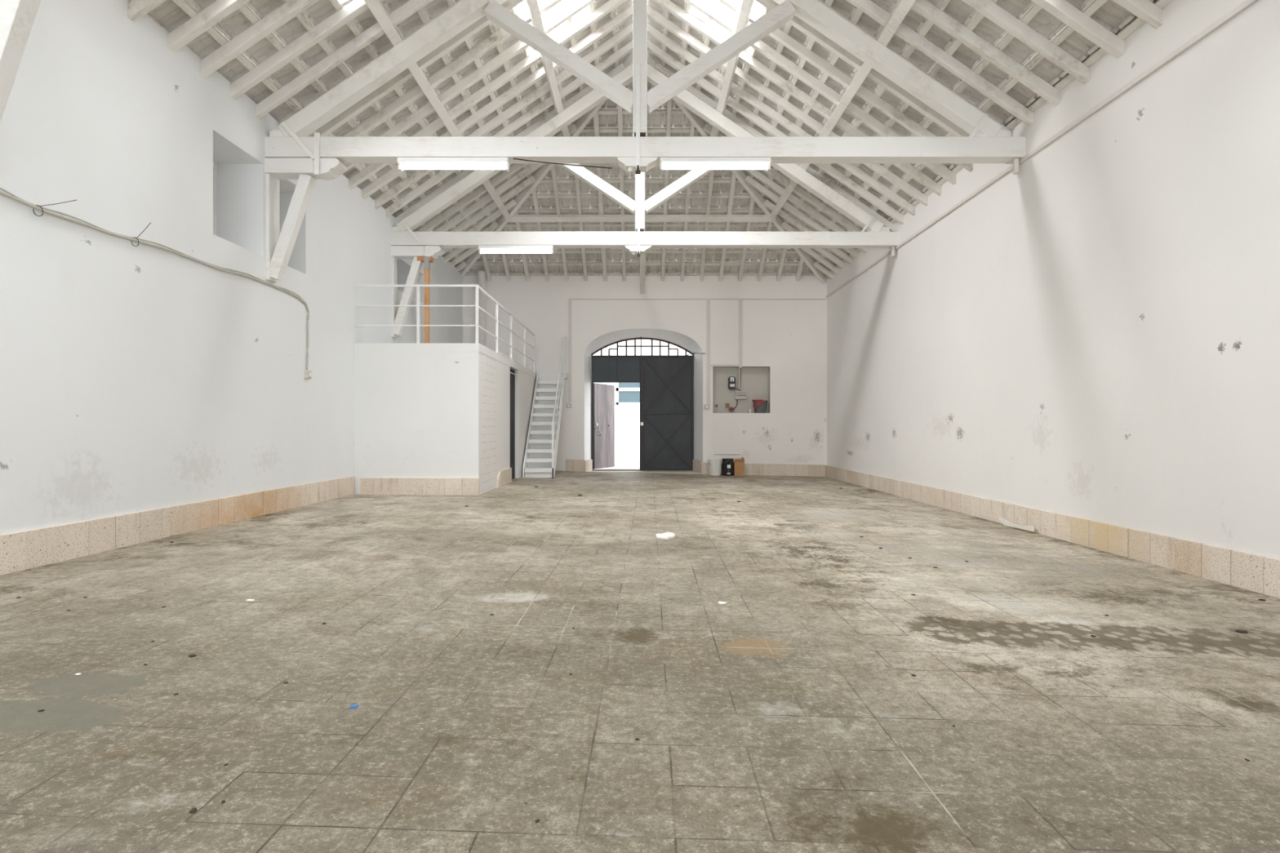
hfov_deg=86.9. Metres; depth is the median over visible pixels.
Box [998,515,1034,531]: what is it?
paper strip
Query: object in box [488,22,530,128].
batten
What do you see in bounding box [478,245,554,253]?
fluorescent light
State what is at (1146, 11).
rafter
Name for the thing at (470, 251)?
rafter
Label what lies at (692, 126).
rafter
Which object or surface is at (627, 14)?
rafter
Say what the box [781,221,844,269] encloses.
rafter
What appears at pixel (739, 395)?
box
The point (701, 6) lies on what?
rafter
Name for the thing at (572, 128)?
rafter
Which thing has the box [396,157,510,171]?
fluorescent light
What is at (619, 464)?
ground
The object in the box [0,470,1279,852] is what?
floor
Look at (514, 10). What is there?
batten
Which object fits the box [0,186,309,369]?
cable
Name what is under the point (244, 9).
batten
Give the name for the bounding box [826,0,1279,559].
wall
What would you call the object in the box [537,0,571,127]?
batten
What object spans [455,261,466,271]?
rafter
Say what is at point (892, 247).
bracket
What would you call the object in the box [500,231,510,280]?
rafter
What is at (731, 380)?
meter
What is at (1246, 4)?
conduit
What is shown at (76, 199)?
cable tie
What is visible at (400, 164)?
socket
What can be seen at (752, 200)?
rafter
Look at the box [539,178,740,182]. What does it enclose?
batten
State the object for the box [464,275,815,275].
batten
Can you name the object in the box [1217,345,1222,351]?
chip
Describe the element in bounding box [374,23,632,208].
rafter
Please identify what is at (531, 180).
rafter
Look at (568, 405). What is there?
switch box
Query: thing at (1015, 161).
bracket
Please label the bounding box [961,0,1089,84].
rafter
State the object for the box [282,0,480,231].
batten
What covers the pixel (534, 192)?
rafter
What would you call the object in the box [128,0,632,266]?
ceiling
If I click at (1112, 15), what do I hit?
ceiling
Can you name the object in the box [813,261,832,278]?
rafter
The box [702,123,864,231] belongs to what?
rafter
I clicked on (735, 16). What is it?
batten
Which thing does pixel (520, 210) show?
batten
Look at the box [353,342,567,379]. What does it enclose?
mezzanine slab
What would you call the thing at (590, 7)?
batten
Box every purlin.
[364,0,511,221]
[504,214,775,222]
[525,0,569,136]
[710,0,754,136]
[768,0,915,221]
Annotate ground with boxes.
[595,459,639,469]
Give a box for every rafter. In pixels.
[127,0,166,22]
[167,0,250,53]
[200,0,319,77]
[229,0,380,99]
[255,0,433,119]
[279,0,462,124]
[307,0,524,136]
[336,0,595,177]
[343,0,562,136]
[348,0,626,189]
[361,5,632,199]
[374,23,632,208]
[385,40,632,217]
[395,63,625,223]
[415,124,577,231]
[433,163,545,231]
[438,199,516,257]
[444,221,498,262]
[449,248,478,267]
[450,175,535,231]
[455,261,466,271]
[460,52,632,279]
[481,253,491,280]
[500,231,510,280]
[514,209,529,280]
[532,186,549,280]
[551,164,568,280]
[574,175,587,280]
[593,111,607,280]
[617,104,626,280]
[644,172,645,231]
[647,4,928,206]
[647,23,915,215]
[647,40,904,224]
[647,52,826,283]
[653,0,941,195]
[654,62,893,231]
[661,98,671,280]
[680,121,694,280]
[684,0,956,185]
[699,169,714,280]
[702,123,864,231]
[718,0,973,172]
[718,173,736,280]
[737,196,754,280]
[744,175,858,258]
[745,169,866,253]
[755,0,969,136]
[757,222,772,280]
[763,200,852,264]
[776,248,787,280]
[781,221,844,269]
[795,257,804,280]
[800,248,838,274]
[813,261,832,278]
[817,0,1011,136]
[846,0,1033,126]
[899,0,1060,106]
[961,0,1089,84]
[1031,0,1124,58]
[1113,0,1163,29]
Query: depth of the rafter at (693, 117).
13.13 m
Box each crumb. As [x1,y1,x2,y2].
[189,807,196,813]
[1235,629,1247,633]
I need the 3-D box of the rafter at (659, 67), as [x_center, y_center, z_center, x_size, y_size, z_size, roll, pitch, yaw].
[2.243,-4.601,11.160,4.002,2.780,0.081,0,0,0]
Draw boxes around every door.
[510,368,517,479]
[591,355,640,470]
[640,337,693,471]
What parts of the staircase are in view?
newel post, handrail, rail, newel post, newel post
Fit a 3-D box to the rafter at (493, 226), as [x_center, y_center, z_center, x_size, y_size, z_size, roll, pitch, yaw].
[-3.462,-3.767,13.800,1.160,0.836,0.082,0,0,0]
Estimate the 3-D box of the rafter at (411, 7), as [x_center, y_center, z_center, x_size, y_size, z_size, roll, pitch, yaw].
[-2.085,-4.710,7.200,4.105,2.850,0.072,0,0,0]
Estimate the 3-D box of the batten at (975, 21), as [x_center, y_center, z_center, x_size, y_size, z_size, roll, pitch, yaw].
[3.291,-3.976,7.345,0.082,0.078,13.690,0,0,0]
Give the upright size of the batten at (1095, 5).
0.078 m
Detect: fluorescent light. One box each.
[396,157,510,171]
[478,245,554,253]
[659,157,771,171]
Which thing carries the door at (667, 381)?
in the wall at (788, 337)
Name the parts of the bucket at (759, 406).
handle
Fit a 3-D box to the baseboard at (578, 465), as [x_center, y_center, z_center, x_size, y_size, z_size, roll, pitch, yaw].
[-1.452,0.885,15.092,0.415,0.306,0.035,0,0,0]
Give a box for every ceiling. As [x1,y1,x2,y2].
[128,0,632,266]
[460,49,823,274]
[647,0,1156,270]
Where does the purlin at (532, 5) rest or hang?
on the roof truss at (291, 153)
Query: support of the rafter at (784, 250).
attached to the rafter at (693, 117)
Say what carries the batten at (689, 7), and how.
on the rafter at (651, 47)
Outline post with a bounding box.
[417,256,433,342]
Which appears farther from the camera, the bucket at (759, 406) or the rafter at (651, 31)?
the bucket at (759, 406)
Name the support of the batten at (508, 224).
on the rafter at (517, 224)
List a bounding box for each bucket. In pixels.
[707,458,722,475]
[751,399,767,413]
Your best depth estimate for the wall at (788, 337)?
15.10 m
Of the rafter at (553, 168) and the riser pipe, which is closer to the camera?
the rafter at (553, 168)
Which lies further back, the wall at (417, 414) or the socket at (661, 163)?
the wall at (417, 414)
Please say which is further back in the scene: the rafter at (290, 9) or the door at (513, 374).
the door at (513, 374)
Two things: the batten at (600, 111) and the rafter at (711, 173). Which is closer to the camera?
the batten at (600, 111)
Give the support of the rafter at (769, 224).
attached to the rafter at (693, 117)
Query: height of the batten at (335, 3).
0.078 m
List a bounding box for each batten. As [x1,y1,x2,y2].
[172,0,463,262]
[238,4,469,248]
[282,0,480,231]
[329,0,494,223]
[378,0,504,205]
[417,8,519,196]
[445,0,529,177]
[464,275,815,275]
[473,262,806,265]
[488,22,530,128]
[504,222,775,226]
[511,5,555,136]
[518,208,764,213]
[527,193,751,198]
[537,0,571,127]
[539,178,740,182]
[553,248,796,253]
[555,163,660,167]
[562,0,583,92]
[580,128,699,133]
[587,2,599,65]
[598,109,684,114]
[609,8,618,68]
[661,0,671,67]
[680,3,692,65]
[696,0,717,91]
[708,0,742,126]
[724,5,768,136]
[749,22,791,127]
[750,0,834,178]
[760,8,862,196]
[775,0,901,205]
[785,0,950,223]
[799,0,997,231]
[810,3,1041,248]
[816,0,1107,262]
[825,0,1172,276]
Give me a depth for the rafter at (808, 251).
14.21 m
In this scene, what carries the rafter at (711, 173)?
attached to the rafter at (693, 117)
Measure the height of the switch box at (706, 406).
0.100 m
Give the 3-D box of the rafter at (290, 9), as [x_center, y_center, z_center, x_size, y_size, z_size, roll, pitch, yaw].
[-2.091,-4.705,6.320,4.117,2.858,0.081,0,0,0]
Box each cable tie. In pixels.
[32,199,76,216]
[130,222,151,246]
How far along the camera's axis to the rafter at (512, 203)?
13.32 m
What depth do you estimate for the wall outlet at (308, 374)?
8.17 m
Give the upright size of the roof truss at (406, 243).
4.600 m
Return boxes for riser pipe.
[738,368,740,390]
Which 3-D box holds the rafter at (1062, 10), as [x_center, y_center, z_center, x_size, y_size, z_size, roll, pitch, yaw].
[2.138,-4.673,5.880,4.212,2.923,0.085,0,0,0]
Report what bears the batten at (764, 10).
on the rafter
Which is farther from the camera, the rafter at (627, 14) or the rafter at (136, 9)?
the rafter at (627, 14)
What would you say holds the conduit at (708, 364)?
attached to the wall at (788, 337)
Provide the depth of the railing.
9.57 m
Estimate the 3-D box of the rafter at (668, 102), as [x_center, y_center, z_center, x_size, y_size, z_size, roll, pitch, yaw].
[0.510,-4.505,13.353,0.070,2.533,3.642,0,0,0]
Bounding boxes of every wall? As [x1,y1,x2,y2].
[0,0,462,534]
[354,351,480,494]
[462,273,826,471]
[480,352,537,493]
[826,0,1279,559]
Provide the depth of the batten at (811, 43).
9.18 m
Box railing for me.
[354,284,535,372]
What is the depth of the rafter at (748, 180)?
12.88 m
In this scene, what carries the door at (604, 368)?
in the wall at (788, 337)
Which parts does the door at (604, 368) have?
wicket door, panel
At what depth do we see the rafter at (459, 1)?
7.61 m
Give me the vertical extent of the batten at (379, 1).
0.078 m
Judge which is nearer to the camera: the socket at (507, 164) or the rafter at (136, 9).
the rafter at (136, 9)
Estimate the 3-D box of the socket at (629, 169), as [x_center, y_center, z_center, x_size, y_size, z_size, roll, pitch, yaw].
[-0.105,-2.810,7.400,0.056,0.040,0.056,0,0,0]
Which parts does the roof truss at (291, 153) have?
wall post, king post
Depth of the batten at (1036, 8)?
7.02 m
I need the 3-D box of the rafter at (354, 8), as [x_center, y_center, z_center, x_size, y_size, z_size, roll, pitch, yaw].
[-2.088,-4.707,6.760,4.111,2.854,0.078,0,0,0]
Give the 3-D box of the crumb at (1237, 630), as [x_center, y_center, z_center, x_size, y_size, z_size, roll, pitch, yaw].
[3.210,1.094,3.604,0.045,0.012,0.044,0,0,-32]
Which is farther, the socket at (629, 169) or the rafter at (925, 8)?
the socket at (629, 169)
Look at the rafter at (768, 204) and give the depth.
13.33 m
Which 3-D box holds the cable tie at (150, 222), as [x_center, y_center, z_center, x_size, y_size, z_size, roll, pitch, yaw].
[-4.047,-1.560,5.476,0.021,0.216,0.135,0,0,43]
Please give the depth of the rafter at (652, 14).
9.80 m
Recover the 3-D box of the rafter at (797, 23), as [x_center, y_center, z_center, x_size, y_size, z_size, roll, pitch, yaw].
[2.138,-4.673,8.080,4.212,2.923,0.084,0,0,0]
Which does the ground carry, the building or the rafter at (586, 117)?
the building
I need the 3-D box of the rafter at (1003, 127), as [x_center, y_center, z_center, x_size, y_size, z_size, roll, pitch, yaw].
[2.138,-4.673,7.640,4.212,2.923,0.077,0,0,0]
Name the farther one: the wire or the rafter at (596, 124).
the rafter at (596, 124)
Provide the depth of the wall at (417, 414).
9.53 m
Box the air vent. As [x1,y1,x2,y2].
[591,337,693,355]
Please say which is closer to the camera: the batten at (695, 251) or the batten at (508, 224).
the batten at (508, 224)
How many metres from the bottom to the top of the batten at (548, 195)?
0.078 m
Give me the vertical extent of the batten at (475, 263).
0.078 m
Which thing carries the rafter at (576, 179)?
attached to the rafter at (586, 117)
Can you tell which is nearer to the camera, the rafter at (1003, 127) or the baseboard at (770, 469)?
the rafter at (1003, 127)
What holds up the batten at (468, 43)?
on the rafter at (354, 8)
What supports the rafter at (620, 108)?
attached to the rafter at (586, 117)
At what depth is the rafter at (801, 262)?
14.82 m
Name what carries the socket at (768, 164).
attached to the fluorescent light at (665, 163)
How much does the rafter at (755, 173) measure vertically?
1.877 m
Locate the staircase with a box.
[522,336,565,478]
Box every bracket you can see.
[887,244,897,256]
[1005,156,1022,174]
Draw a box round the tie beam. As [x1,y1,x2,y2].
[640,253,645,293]
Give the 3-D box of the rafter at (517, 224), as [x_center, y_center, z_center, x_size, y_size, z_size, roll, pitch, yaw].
[-2.500,-3.825,14.348,0.082,1.172,1.652,0,0,0]
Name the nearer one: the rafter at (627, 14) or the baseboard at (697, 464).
the rafter at (627, 14)
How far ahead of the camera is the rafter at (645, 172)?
13.17 m
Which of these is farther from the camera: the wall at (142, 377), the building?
the building
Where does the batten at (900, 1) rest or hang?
on the rafter at (868, 7)
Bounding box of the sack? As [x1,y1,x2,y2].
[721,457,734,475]
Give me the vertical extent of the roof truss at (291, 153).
4.450 m
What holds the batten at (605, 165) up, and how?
attached to the rafter at (620, 108)
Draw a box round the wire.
[513,158,612,168]
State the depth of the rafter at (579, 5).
8.92 m
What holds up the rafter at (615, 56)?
attached to the wall at (142, 377)
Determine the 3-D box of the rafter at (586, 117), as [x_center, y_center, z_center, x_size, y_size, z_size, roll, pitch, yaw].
[-2.070,-4.678,13.040,5.831,2.945,0.085,0,0,45]
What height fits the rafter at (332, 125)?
2.841 m
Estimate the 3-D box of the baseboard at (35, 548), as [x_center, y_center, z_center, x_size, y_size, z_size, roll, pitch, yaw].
[-4.126,0.839,2.955,0.035,0.286,13.112,0,0,1]
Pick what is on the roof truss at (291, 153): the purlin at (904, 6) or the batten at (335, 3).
the purlin at (904, 6)
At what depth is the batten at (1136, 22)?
6.56 m
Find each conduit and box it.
[568,297,826,404]
[826,0,1258,297]
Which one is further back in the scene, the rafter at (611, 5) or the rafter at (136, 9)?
the rafter at (611, 5)
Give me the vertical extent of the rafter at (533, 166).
1.752 m
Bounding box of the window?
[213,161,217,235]
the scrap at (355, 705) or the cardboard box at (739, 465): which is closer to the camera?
the scrap at (355, 705)
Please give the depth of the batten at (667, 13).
10.21 m
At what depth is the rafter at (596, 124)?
13.39 m
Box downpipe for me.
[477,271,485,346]
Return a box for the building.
[593,339,691,459]
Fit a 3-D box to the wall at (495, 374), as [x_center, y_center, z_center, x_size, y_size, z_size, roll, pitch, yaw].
[-2.347,-0.008,12.390,0.140,2.096,5.420,0,0,0]
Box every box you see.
[566,403,571,408]
[704,404,709,408]
[733,457,744,475]
[734,391,746,399]
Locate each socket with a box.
[398,162,402,171]
[505,162,509,171]
[627,167,632,173]
[660,162,662,171]
[766,162,770,171]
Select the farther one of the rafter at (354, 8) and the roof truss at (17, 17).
the rafter at (354, 8)
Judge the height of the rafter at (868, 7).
2.923 m
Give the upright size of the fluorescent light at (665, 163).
0.125 m
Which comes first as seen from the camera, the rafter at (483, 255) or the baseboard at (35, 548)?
the baseboard at (35, 548)
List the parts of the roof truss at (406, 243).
wall post, king post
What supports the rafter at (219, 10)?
attached to the wall at (142, 377)
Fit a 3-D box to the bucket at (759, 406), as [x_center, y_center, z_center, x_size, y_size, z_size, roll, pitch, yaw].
[2.697,-0.452,15.186,0.360,0.303,0.264,0,0,0]
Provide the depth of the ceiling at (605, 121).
14.13 m
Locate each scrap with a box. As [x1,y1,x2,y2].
[349,704,358,709]
[656,532,675,538]
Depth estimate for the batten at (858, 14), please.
8.82 m
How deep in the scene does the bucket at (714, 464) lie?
14.76 m
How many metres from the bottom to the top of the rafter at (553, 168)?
1.760 m
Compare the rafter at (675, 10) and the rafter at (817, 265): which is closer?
the rafter at (675, 10)
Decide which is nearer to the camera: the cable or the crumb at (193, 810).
the crumb at (193, 810)
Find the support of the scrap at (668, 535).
on the floor at (788, 714)
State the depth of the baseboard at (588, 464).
15.33 m
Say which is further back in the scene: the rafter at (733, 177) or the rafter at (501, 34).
the rafter at (733, 177)
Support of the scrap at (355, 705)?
on the floor at (788, 714)
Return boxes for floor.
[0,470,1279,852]
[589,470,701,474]
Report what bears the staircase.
on the floor at (788, 714)
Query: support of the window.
in the wall at (142, 377)
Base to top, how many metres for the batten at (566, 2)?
0.078 m
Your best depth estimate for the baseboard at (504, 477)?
11.16 m
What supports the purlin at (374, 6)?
on the roof truss at (291, 153)
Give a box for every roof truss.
[0,0,40,122]
[264,0,1026,282]
[391,63,899,337]
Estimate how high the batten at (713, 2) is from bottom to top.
0.078 m
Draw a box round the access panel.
[713,420,741,454]
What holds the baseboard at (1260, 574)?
attached to the wall at (1051, 342)
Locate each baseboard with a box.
[0,475,355,575]
[360,477,479,495]
[496,467,511,488]
[565,459,584,471]
[584,459,592,471]
[693,459,702,474]
[702,462,826,476]
[826,465,1279,598]
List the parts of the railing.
rail, rail, rail, post, post, post, rail, rail, rail, post, post, post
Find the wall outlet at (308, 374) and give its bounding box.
[304,369,311,378]
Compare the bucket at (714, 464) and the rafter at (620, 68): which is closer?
the rafter at (620, 68)
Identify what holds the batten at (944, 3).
attached to the rafter at (868, 7)
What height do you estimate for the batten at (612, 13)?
0.078 m
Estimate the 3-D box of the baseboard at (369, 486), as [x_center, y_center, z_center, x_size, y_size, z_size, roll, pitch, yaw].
[-3.098,0.864,9.518,1.665,0.278,0.045,0,0,0]
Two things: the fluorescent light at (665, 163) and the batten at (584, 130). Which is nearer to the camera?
the fluorescent light at (665, 163)
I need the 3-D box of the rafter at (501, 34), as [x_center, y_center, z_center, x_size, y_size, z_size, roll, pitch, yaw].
[-2.075,-4.716,8.520,4.086,2.837,0.082,0,0,0]
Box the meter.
[728,376,735,389]
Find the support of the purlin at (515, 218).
attached to the rafter at (586, 117)

